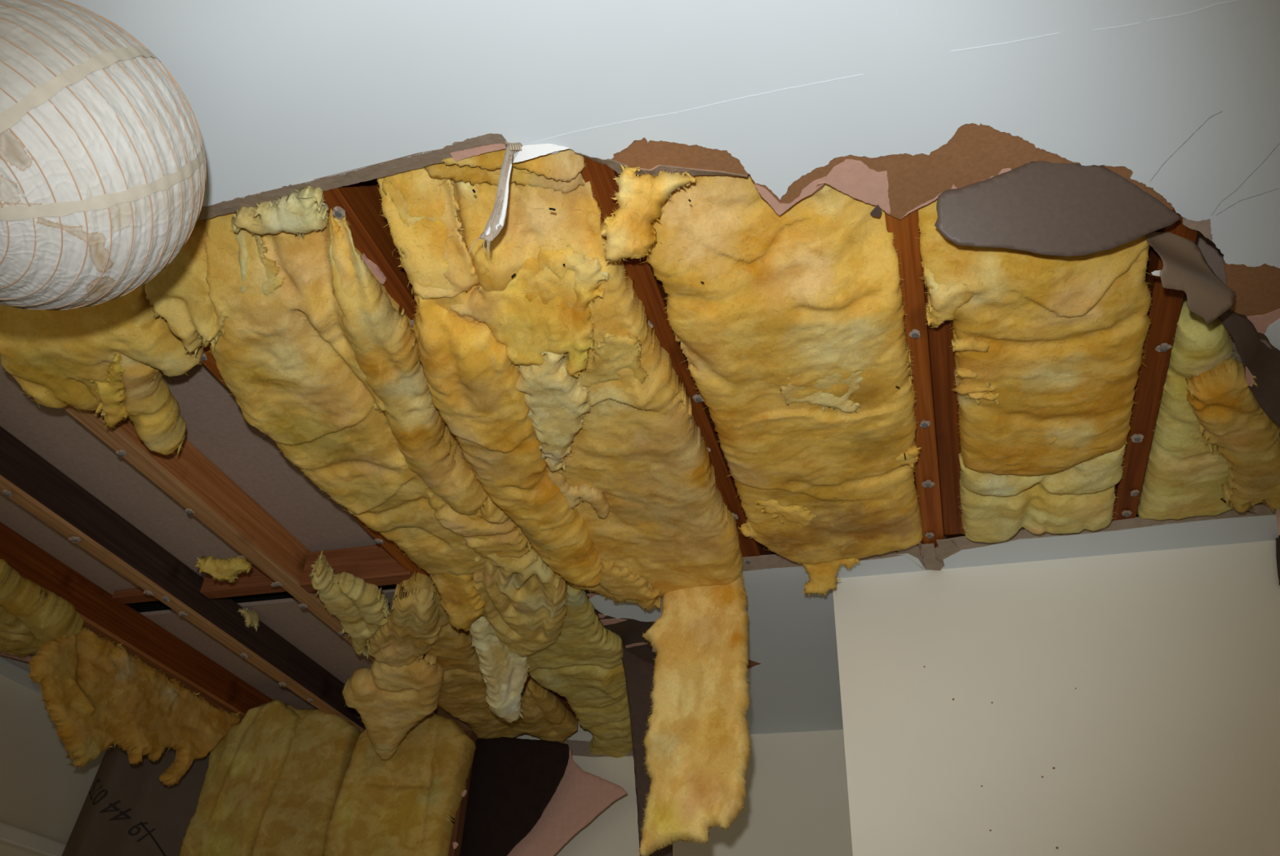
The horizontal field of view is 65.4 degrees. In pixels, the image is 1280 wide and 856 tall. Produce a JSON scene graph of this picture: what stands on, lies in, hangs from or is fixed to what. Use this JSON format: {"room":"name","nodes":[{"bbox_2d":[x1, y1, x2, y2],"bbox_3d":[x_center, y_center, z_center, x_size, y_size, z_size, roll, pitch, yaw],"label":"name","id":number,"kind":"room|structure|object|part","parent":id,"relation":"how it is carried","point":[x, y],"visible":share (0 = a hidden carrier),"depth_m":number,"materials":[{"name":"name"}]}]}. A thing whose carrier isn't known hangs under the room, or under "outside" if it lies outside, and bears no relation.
{"room":"damaged room","nodes":[
{"label":"damaged room","id":0,"kind":"room"},
{"bbox_2d":[0,653,106,855],"bbox_3d":[-2.580,0.775,1.431,0.100,2.790,4.883,-7,-37,14],"label":"wall","id":1,"kind":"structure","parent":0,"point":[42,794],"depth_m":3.30,"materials":[{"name":"paint"}]},
{"bbox_2d":[0,822,66,855],"bbox_3d":[-2.213,0.837,2.551,0.035,0.046,2.883,-7,-37,14],"label":"trim","id":2,"kind":"structure","parent":1,"relation":"attached to","point":[10,835],"depth_m":3.21,"materials":[{"name":"white paint"}]},
{"bbox_2d":[62,744,210,855],"bbox_3d":[-1.594,1.286,3.384,0.602,0.464,0.134,10,-36,-9],"label":"board","id":3,"kind":"object","parent":1,"relation":"attached to","point":[126,810],"visible":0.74,"depth_m":3.36,"materials":[{"name":"cardboard"}]},
{"bbox_2d":[0,0,1279,695],"bbox_3d":[-0.356,-0.365,1.490,4.431,0.038,4.883,-7,-37,14],"label":"ceiling","id":4,"kind":"structure","parent":0,"point":[893,106],"depth_m":1.33,"materials":[{"name":"paint"}]},
{"bbox_2d":[0,0,206,311],"bbox_3d":[-0.694,-0.344,1.178,0.353,0.428,0.353,24,-41,-27],"label":"paper lantern","id":5,"kind":"object","parent":4,"relation":"hanging from","point":[103,167],"visible":1,"depth_m":1.06,"materials":[{"name":"paper"}]},
{"bbox_2d":[466,140,521,259],"bbox_3d":[-0.197,-0.318,1.385,0.033,0.196,0.073,22,-40,-24],"label":"tape","id":6,"kind":"object","parent":4,"relation":"hanging from","point":[495,223],"visible":1,"depth_m":1.38,"materials":[{"name":"paper"}]},
{"bbox_2d":[377,149,743,610],"bbox_3d":[-0.132,0.028,1.955,0.538,0.191,1.499,-7,-37,14],"label":"wool batt","id":7,"kind":"object","parent":4,"relation":"on","point":[553,384],"visible":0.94,"depth_m":1.72,"materials":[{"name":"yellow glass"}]},
{"bbox_2d":[637,573,751,855],"bbox_3d":[0.124,0.614,2.254,0.267,0.680,0.077,-7,-37,14],"label":"strip","id":8,"kind":"object","parent":7,"relation":"hanging from","point":[696,741],"visible":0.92,"depth_m":2.20,"materials":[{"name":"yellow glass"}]},
{"bbox_2d":[600,164,695,264],"bbox_3d":[-0.005,-0.316,1.453,0.104,0.102,0.168,25,-41,-27],"label":"scrap","id":9,"kind":"object","parent":4,"relation":"hanging from","point":[630,233],"visible":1,"depth_m":1.44,"materials":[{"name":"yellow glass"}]},
{"bbox_2d":[934,160,1180,256],"bbox_3d":[0.593,-0.312,1.406,0.342,0.113,0.083,2,-36,2],"label":"flap","id":10,"kind":"object","parent":4,"relation":"hanging from","point":[1042,207],"visible":1,"depth_m":1.41,"materials":[{"name":"cardboard"}]},
{"bbox_2d":[1145,231,1235,324],"bbox_3d":[0.823,-0.229,1.496,0.176,0.130,0.038,20,-39,-21],"label":"flap","id":11,"kind":"object","parent":4,"relation":"hanging from","point":[1185,268],"visible":0.99,"depth_m":1.48,"materials":[{"name":"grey paper"}]},
{"bbox_2d":[1217,310,1279,427],"bbox_3d":[1.054,-0.086,1.677,0.337,0.108,0.074,26,-42,-28],"label":"flap","id":12,"kind":"object","parent":4,"relation":"hanging from","point":[1256,357],"visible":0.96,"depth_m":1.68,"materials":[{"name":"brown cardboard"}]},
{"bbox_2d":[0,174,1279,714],"bbox_3d":[-0.203,-0.198,1.998,4.431,0.323,3.823,-7,-37,14],"label":"deck","id":13,"kind":"object","parent":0,"point":[211,412],"depth_m":2.52,"materials":[{"name":"brown wood"}]},
{"bbox_2d":[0,522,272,722],"bbox_3d":[-1.694,0.361,2.696,0.055,0.122,2.610,-7,-37,14],"label":"joist","id":14,"kind":"object","parent":13,"relation":"attached to","point":[104,615],"visible":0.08,"depth_m":3.04,"materials":[{"name":"wood"}]},
{"bbox_2d":[0,559,84,657],"bbox_3d":[-1.711,0.545,2.813,0.264,0.113,0.579,19,-39,-21],"label":"wool batt","id":15,"kind":"object","parent":14,"relation":"attached to","point":[32,615],"visible":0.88,"depth_m":2.74,"materials":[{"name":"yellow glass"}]},
{"bbox_2d":[27,626,242,787],"bbox_3d":[-1.518,0.897,3.035,0.078,0.377,0.894,-8,-37,15],"label":"wool batt","id":16,"kind":"object","parent":14,"relation":"hanging from","point":[98,695],"visible":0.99,"depth_m":2.95,"materials":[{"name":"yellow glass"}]},
{"bbox_2d":[177,699,299,855],"bbox_3d":[-1.329,1.211,3.364,0.339,0.573,0.148,-4,-37,10],"label":"wool batt","id":17,"kind":"object","parent":14,"relation":"attached to","point":[242,776],"visible":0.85,"depth_m":3.32,"materials":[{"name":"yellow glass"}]},
{"bbox_2d":[0,426,365,733],"bbox_3d":[-1.344,0.326,2.620,0.055,0.122,2.645,-7,-37,14],"label":"joist","id":18,"kind":"object","parent":13,"relation":"attached to","point":[28,479],"visible":0.94,"depth_m":2.67,"materials":[{"name":"paint"}]},
{"bbox_2d":[1,489,12,497],"bbox_3d":[-1.454,0.149,2.292,0.026,0.006,0.026,-9,-42,29],"label":"washer","id":19,"kind":"object","parent":18,"relation":"in","point":[8,493],"depth_m":2.29,"materials":[{"name":"silver metal"}]},
{"bbox_2d":[68,536,81,543],"bbox_3d":[-1.394,0.275,2.460,0.029,0.007,0.026,-5,-34,1],"label":"washer","id":20,"kind":"object","parent":18,"relation":"in","point":[77,540],"depth_m":2.46,"materials":[{"name":"silver metal"}]},
{"bbox_2d":[111,588,159,604],"bbox_3d":[-1.398,0.484,2.924,0.321,0.024,0.046,-7,-37,14],"label":"nogging","id":21,"kind":"object","parent":18,"relation":"attached to","point":[135,595],"visible":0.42,"depth_m":2.94,"materials":[{"name":"brown wood"}]},
{"bbox_2d":[143,590,154,595],"bbox_3d":[-1.325,0.444,2.688,0.025,0.007,0.026,-1,-38,17],"label":"washer","id":22,"kind":"object","parent":18,"relation":"in","point":[145,592],"depth_m":2.69,"materials":[{"name":"silver metal"}]},
{"bbox_2d":[161,595,169,602],"bbox_3d":[-1.292,0.466,2.716,0.024,0.006,0.023,-23,-59,28],"label":"washer","id":23,"kind":"object","parent":18,"relation":"in","point":[164,597],"depth_m":2.71,"materials":[{"name":"silver metal"}]},
{"bbox_2d":[178,611,187,616],"bbox_3d":[-1.279,0.520,2.790,0.027,0.007,0.025,29,-44,-26],"label":"washer","id":24,"kind":"object","parent":18,"relation":"in","point":[180,613],"depth_m":2.79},
{"bbox_2d":[240,653,248,658],"bbox_3d":[-1.199,0.688,3.016,0.026,0.007,0.020,28,-49,-16],"label":"washer","id":25,"kind":"object","parent":18,"relation":"in","point":[244,655],"depth_m":3.01,"materials":[{"name":"silver metal"}]},
{"bbox_2d":[237,606,260,631],"bbox_3d":[-1.171,0.568,2.992,0.023,0.074,0.110,-7,-37,14],"label":"scrap","id":26,"kind":"object","parent":18,"relation":"attached to","point":[251,619],"visible":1,"depth_m":2.99,"materials":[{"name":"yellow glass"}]},
{"bbox_2d":[278,682,286,687],"bbox_3d":[-1.146,0.822,3.195,0.026,0.007,0.025,14,-43,-8],"label":"washer","id":27,"kind":"object","parent":18,"relation":"in","point":[282,684],"depth_m":3.19,"materials":[{"name":"silver metal"}]},
{"bbox_2d":[252,700,360,855],"bbox_3d":[-1.158,1.193,3.350,0.409,0.588,0.111,-7,-37,14],"label":"wool batt","id":28,"kind":"object","parent":18,"relation":"attached to","point":[297,818],"visible":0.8,"depth_m":3.28,"materials":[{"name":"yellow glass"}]},
{"bbox_2d":[63,404,471,731],"bbox_3d":[-0.970,0.288,2.539,0.063,0.122,2.680,-7,-37,14],"label":"joist","id":29,"kind":"object","parent":13,"relation":"attached to","point":[189,477],"visible":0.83,"depth_m":2.39,"materials":[{"name":"paint"}]},
{"bbox_2d":[115,449,127,455],"bbox_3d":[-1.109,0.053,2.134,0.023,0.006,0.022,-7,-26,6],"label":"washer","id":30,"kind":"object","parent":29,"relation":"in","point":[119,452],"depth_m":2.13,"materials":[{"name":"silver metal"}]},
{"bbox_2d":[185,508,195,513],"bbox_3d":[-1.047,0.194,2.323,0.017,0.006,0.022,-19,-42,41],"label":"washer","id":31,"kind":"object","parent":29,"relation":"in","point":[188,510],"depth_m":2.32,"materials":[{"name":"silver metal"}]},
{"bbox_2d":[195,555,252,582],"bbox_3d":[-1.036,0.354,2.494,0.147,0.054,0.075,0,-36,4],"label":"scrap","id":32,"kind":"object","parent":29,"relation":"attached to","point":[220,569],"visible":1,"depth_m":2.48,"materials":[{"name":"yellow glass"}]},
{"bbox_2d":[200,565,286,599],"bbox_3d":[-1.064,0.423,2.777,0.327,0.068,0.046,-7,-37,14],"label":"nogging","id":33,"kind":"object","parent":29,"relation":"attached to","point":[255,582],"visible":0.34,"depth_m":2.76,"materials":[{"name":"brown wood"}]},
{"bbox_2d":[271,582,282,587],"bbox_3d":[-0.952,0.410,2.613,0.028,0.007,0.027,17,-39,-43],"label":"washer","id":34,"kind":"object","parent":29,"relation":"in","point":[274,584],"depth_m":2.61,"materials":[{"name":"silver metal"}]},
{"bbox_2d":[298,603,307,608],"bbox_3d":[-0.916,0.485,2.714,0.024,0.006,0.021,0,-43,6],"label":"washer","id":35,"kind":"object","parent":29,"relation":"in","point":[304,605],"depth_m":2.71,"materials":[{"name":"silver metal"}]},
{"bbox_2d":[393,570,578,743],"bbox_3d":[-0.535,0.758,3.046,0.407,0.082,1.275,-9,-38,16],"label":"wool batt","id":36,"kind":"object","parent":29,"relation":"attached to","point":[463,695],"visible":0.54,"depth_m":3.13,"materials":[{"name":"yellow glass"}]},
{"bbox_2d":[342,653,444,759],"bbox_3d":[-0.760,0.827,2.995,0.276,0.197,0.534,23,-41,-26],"label":"clump","id":37,"kind":"object","parent":36,"relation":"hanging from","point":[389,701],"visible":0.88,"depth_m":2.93,"materials":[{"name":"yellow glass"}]},
{"bbox_2d":[367,582,442,667],"bbox_3d":[-0.632,0.556,2.722,0.192,0.086,0.526,18,-38,-19],"label":"scrap","id":38,"kind":"object","parent":36,"relation":"hanging from","point":[411,628],"visible":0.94,"depth_m":2.67,"materials":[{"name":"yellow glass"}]},
{"bbox_2d":[459,737,627,855],"bbox_3d":[-0.360,1.210,3.228,0.637,0.430,0.102,-7,-37,14],"label":"board","id":39,"kind":"object","parent":36,"relation":"hanging from","point":[526,797],"visible":0.88,"depth_m":3.23,"materials":[{"name":"paper"}]},
{"bbox_2d":[321,178,417,327],"bbox_3d":[-0.208,0.187,2.335,0.061,0.130,2.668,-7,-37,14],"label":"joist","id":40,"kind":"object","parent":13,"relation":"attached to","point":[361,203],"visible":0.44,"depth_m":1.62,"materials":[{"name":"paint"}]},
{"bbox_2d":[332,205,345,220],"bbox_3d":[-0.467,-0.334,1.549,0.021,0.007,0.027,16,-36,-3],"label":"washer","id":41,"kind":"object","parent":40,"relation":"in","point":[338,211],"depth_m":1.54,"materials":[{"name":"silver metal"}]},
{"bbox_2d":[203,186,531,576],"bbox_3d":[-0.539,-0.004,1.951,0.437,0.139,1.203,-5,-37,12],"label":"wool batt","id":42,"kind":"object","parent":40,"relation":"attached to","point":[326,365],"visible":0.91,"depth_m":1.78,"materials":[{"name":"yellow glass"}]},
{"bbox_2d":[142,218,286,356],"bbox_3d":[-0.703,-0.255,1.653,0.204,0.148,0.368,27,-42,-29],"label":"insulation","id":43,"kind":"object","parent":42,"relation":"attached to","point":[179,293],"visible":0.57,"depth_m":1.66,"materials":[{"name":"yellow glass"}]},
{"bbox_2d":[430,573,488,631],"bbox_3d":[-0.442,0.409,2.450,0.132,0.111,0.277,-1,-36,6],"label":"scrap","id":44,"kind":"object","parent":42,"relation":"hanging from","point":[460,601],"visible":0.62,"depth_m":2.43,"materials":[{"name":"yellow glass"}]},
{"bbox_2d":[472,549,569,657],"bbox_3d":[-0.295,0.436,2.485,0.244,0.098,0.617,5,-36,-2],"label":"clump","id":45,"kind":"object","parent":42,"relation":"hanging from","point":[526,608],"visible":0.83,"depth_m":2.42,"materials":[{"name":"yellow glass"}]},
{"bbox_2d":[468,615,530,724],"bbox_3d":[-0.373,0.644,2.715,0.141,0.193,0.476,-1,-36,6],"label":"tuft","id":46,"kind":"object","parent":45,"relation":"hanging from","point":[504,675],"visible":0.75,"depth_m":2.72,"materials":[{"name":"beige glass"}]},
{"bbox_2d":[526,583,632,758],"bbox_3d":[-0.185,0.837,3.078,0.343,0.090,1.550,0,-36,5],"label":"wool batt","id":47,"kind":"object","parent":40,"relation":"hanging from","point":[584,666],"visible":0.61,"depth_m":2.86,"materials":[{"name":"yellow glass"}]},
{"bbox_2d":[200,342,577,721],"bbox_3d":[-0.607,0.240,2.445,0.051,0.122,2.680,-7,-37,14],"label":"joist","id":48,"kind":"object","parent":13,"relation":"attached to","point":[207,359],"visible":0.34,"depth_m":2.43,"materials":[{"name":"paint"}]},
{"bbox_2d":[0,284,204,455],"bbox_3d":[-1.020,-0.140,1.825,0.406,0.122,0.495,18,-39,-20],"label":"wool batt","id":49,"kind":"object","parent":48,"relation":"attached to","point":[108,358],"visible":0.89,"depth_m":1.78,"materials":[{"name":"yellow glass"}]},
{"bbox_2d":[299,544,413,592],"bbox_3d":[-0.727,0.363,2.605,0.320,0.098,0.047,-7,-37,14],"label":"nogging","id":50,"kind":"object","parent":48,"relation":"attached to","point":[373,564],"visible":0.54,"depth_m":2.58,"materials":[{"name":"brown wood"}]},
{"bbox_2d":[309,550,390,659],"bbox_3d":[-0.748,0.489,2.647,0.178,0.074,0.607,2,-36,1],"label":"scrap","id":51,"kind":"object","parent":50,"relation":"attached to","point":[362,607],"visible":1,"depth_m":2.56,"materials":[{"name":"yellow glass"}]},
{"bbox_2d":[373,538,384,543],"bbox_3d":[-0.626,0.273,2.399,0.024,0.007,0.023,32,-35,-34],"label":"washer","id":52,"kind":"object","parent":48,"relation":"in","point":[378,540],"depth_m":2.39,"materials":[{"name":"silver metal"}]},
{"bbox_3d":[-0.308,-0.379,1.685,4.431,0.012,1.070,-7,-37,14],"label":"deck panel","id":53,"kind":"part","parent":13,"relation":"part of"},
{"bbox_3d":[-0.068,0.125,2.361,4.431,0.012,0.679,-7,-37,14],"label":"deck panel","id":54,"kind":"part","parent":13,"relation":"part of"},
{"bbox_2d":[580,156,772,564],"bbox_3d":[0.081,-0.124,1.890,0.065,0.122,1.782,-7,-37,14],"label":"joist","id":55,"kind":"object","parent":13,"relation":"attached to","point":[651,291],"visible":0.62,"depth_m":1.77,"materials":[{"name":"paint"}]},
{"bbox_2d":[648,320,653,328],"bbox_3d":[0.010,-0.178,1.727,0.021,0.008,0.025,30,-44,-32],"label":"washer","id":56,"kind":"object","parent":55,"relation":"in","point":[650,322],"depth_m":1.72,"materials":[{"name":"silver metal"}]},
{"bbox_2d":[692,394,703,402],"bbox_3d":[0.110,-0.057,1.889,0.024,0.006,0.023,23,-34,-14],"label":"washer","id":57,"kind":"object","parent":55,"relation":"in","point":[695,396],"depth_m":1.88,"materials":[{"name":"silver metal"}]},
{"bbox_2d":[731,512,737,519],"bbox_3d":[0.208,0.198,2.231,0.023,0.006,0.026,-10,-42,27],"label":"washer","id":58,"kind":"object","parent":55,"relation":"in","point":[735,514],"depth_m":2.23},
{"bbox_3d":[0.183,0.650,3.066,4.431,0.012,0.978,-7,-37,14],"label":"deck panel","id":59,"kind":"part","parent":13,"relation":"part of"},
{"bbox_2d":[884,208,964,547],"bbox_3d":[0.508,-0.180,1.780,0.094,0.122,1.782,-7,-37,14],"label":"joist","id":60,"kind":"object","parent":13,"relation":"attached to","point":[937,470],"visible":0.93,"depth_m":1.86,"materials":[{"name":"paint"}]},
{"bbox_2d":[640,174,924,596],"bbox_3d":[0.303,-0.049,1.835,0.422,0.166,1.313,-7,-37,14],"label":"wool batt","id":61,"kind":"object","parent":60,"relation":"attached to","point":[789,327],"visible":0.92,"depth_m":1.69,"materials":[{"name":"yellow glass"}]},
{"bbox_2d":[908,328,919,337],"bbox_3d":[0.473,-0.163,1.715,0.022,0.005,0.020,34,-40,-25],"label":"washer","id":62,"kind":"object","parent":60,"relation":"in","point":[914,331],"depth_m":1.71,"materials":[{"name":"silver metal"}]},
{"bbox_2d":[919,419,930,427],"bbox_3d":[0.549,-0.008,1.922,0.020,0.005,0.022,26,-44,-14],"label":"washer","id":63,"kind":"object","parent":60,"relation":"in","point":[924,421],"depth_m":1.92,"materials":[{"name":"silver metal"}]},
{"bbox_2d":[921,480,935,488],"bbox_3d":[0.604,0.117,2.089,0.027,0.006,0.024,-16,-46,35],"label":"washer","id":64,"kind":"object","parent":60,"relation":"in","point":[925,483],"depth_m":2.09,"materials":[{"name":"silver metal"}]},
{"bbox_2d":[924,532,933,537],"bbox_3d":[0.657,0.243,2.260,0.020,0.005,0.022,-2,-41,22],"label":"washer","id":65,"kind":"object","parent":60,"relation":"in","point":[926,534],"depth_m":2.26,"materials":[{"name":"silver metal"}]},
{"bbox_2d":[915,199,1155,478],"bbox_3d":[0.667,-0.168,1.671,0.359,0.129,0.851,-9,-38,17],"label":"wool batt","id":66,"kind":"object","parent":60,"relation":"attached to","point":[1048,350],"visible":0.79,"depth_m":1.64,"materials":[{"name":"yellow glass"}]},
{"bbox_2d":[957,436,1128,544],"bbox_3d":[0.827,0.121,2.076,0.328,0.122,0.348,-7,-37,14],"label":"wool batt","id":67,"kind":"object","parent":60,"relation":"attached to","point":[995,507],"visible":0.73,"depth_m":2.05,"materials":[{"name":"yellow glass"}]},
{"bbox_2d":[1111,204,1197,520],"bbox_3d":[0.874,-0.228,1.686,0.048,0.122,1.782,-7,-37,14],"label":"joist","id":68,"kind":"object","parent":13,"relation":"attached to","point":[1166,304],"visible":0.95,"depth_m":1.79,"materials":[{"name":"paint"}]},
{"bbox_2d":[1121,510,1132,515],"bbox_3d":[1.048,0.183,2.147,0.021,0.005,0.022,30,-34,-29],"label":"washer","id":69,"kind":"object","parent":68,"relation":"in","point":[1124,512],"depth_m":2.14,"materials":[{"name":"silver metal"}]},
{"bbox_2d":[1130,489,1139,496],"bbox_3d":[1.034,0.136,2.083,0.018,0.006,0.024,-32,-37,26],"label":"washer","id":70,"kind":"object","parent":68,"relation":"in","point":[1133,492],"depth_m":2.08,"materials":[{"name":"silver metal"}]},
{"bbox_2d":[1130,433,1143,442],"bbox_3d":[0.961,0.018,1.926,0.024,0.006,0.025,35,-43,-22],"label":"washer","id":71,"kind":"object","parent":68,"relation":"in","point":[1134,436],"depth_m":1.92,"materials":[{"name":"silver metal"}]},
{"bbox_2d":[1155,342,1172,351],"bbox_3d":[0.900,-0.139,1.714,0.026,0.006,0.024,-18,-34,37],"label":"washer","id":72,"kind":"object","parent":68,"relation":"in","point":[1157,348],"depth_m":1.71,"materials":[{"name":"silver metal"}]},
{"bbox_2d":[1137,299,1279,521],"bbox_3d":[1.109,-0.002,1.879,0.309,0.158,0.678,-10,-38,18],"label":"wool batt","id":73,"kind":"object","parent":68,"relation":"attached to","point":[1215,451],"visible":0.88,"depth_m":1.84,"materials":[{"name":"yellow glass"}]},
{"bbox_2d":[476,719,853,855],"bbox_3d":[-0.561,2.032,3.008,2.882,2.790,0.100,-7,-37,14],"label":"wall","id":74,"kind":"structure","parent":0,"point":[796,803],"depth_m":3.23,"materials":[{"name":"paint"}]},
{"bbox_2d":[563,502,1279,757],"bbox_3d":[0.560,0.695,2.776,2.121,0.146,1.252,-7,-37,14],"label":"wall","id":75,"kind":"structure","parent":0,"point":[793,678],"depth_m":2.53,"materials":[{"name":"paint"}]},
{"bbox_2d":[622,646,672,855],"bbox_3d":[0.011,0.843,2.616,0.168,0.595,0.011,-5,-37,12],"label":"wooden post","id":76,"kind":"object","parent":75,"relation":"hanging from","point":[638,672],"visible":0.59,"depth_m":2.67,"materials":[{"name":"brown paper"}]},
{"bbox_2d":[832,540,1279,855],"bbox_3d":[1.267,1.278,1.537,1.749,2.450,0.101,-7,-37,14],"label":"wall","id":77,"kind":"structure","parent":0,"point":[1123,704],"depth_m":2.12,"materials":[{"name":"beige paint"}]},
{"bbox_3d":[-0.454,1.655,0.084,4.631,0.020,4.983,-7,-37,14],"label":"floor","id":78,"kind":"structure","parent":0,"visible":0},
{"bbox_2d":[448,730,476,855],"bbox_3d":[-0.618,1.965,2.630,0.056,2.350,0.050,-7,-37,14],"label":"stud","id":79,"kind":"object","parent":78,"relation":"on","point":[458,828],"visible":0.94,"depth_m":3.15,"materials":[{"name":"brown wood"}]},
{"bbox_2d":[323,712,475,855],"bbox_3d":[-0.767,1.177,3.218,0.453,0.514,0.162,-7,-37,14],"label":"wool batt","id":80,"kind":"object","parent":79,"relation":"attached to","point":[406,803],"visible":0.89,"depth_m":3.15,"materials":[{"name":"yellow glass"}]}
]}

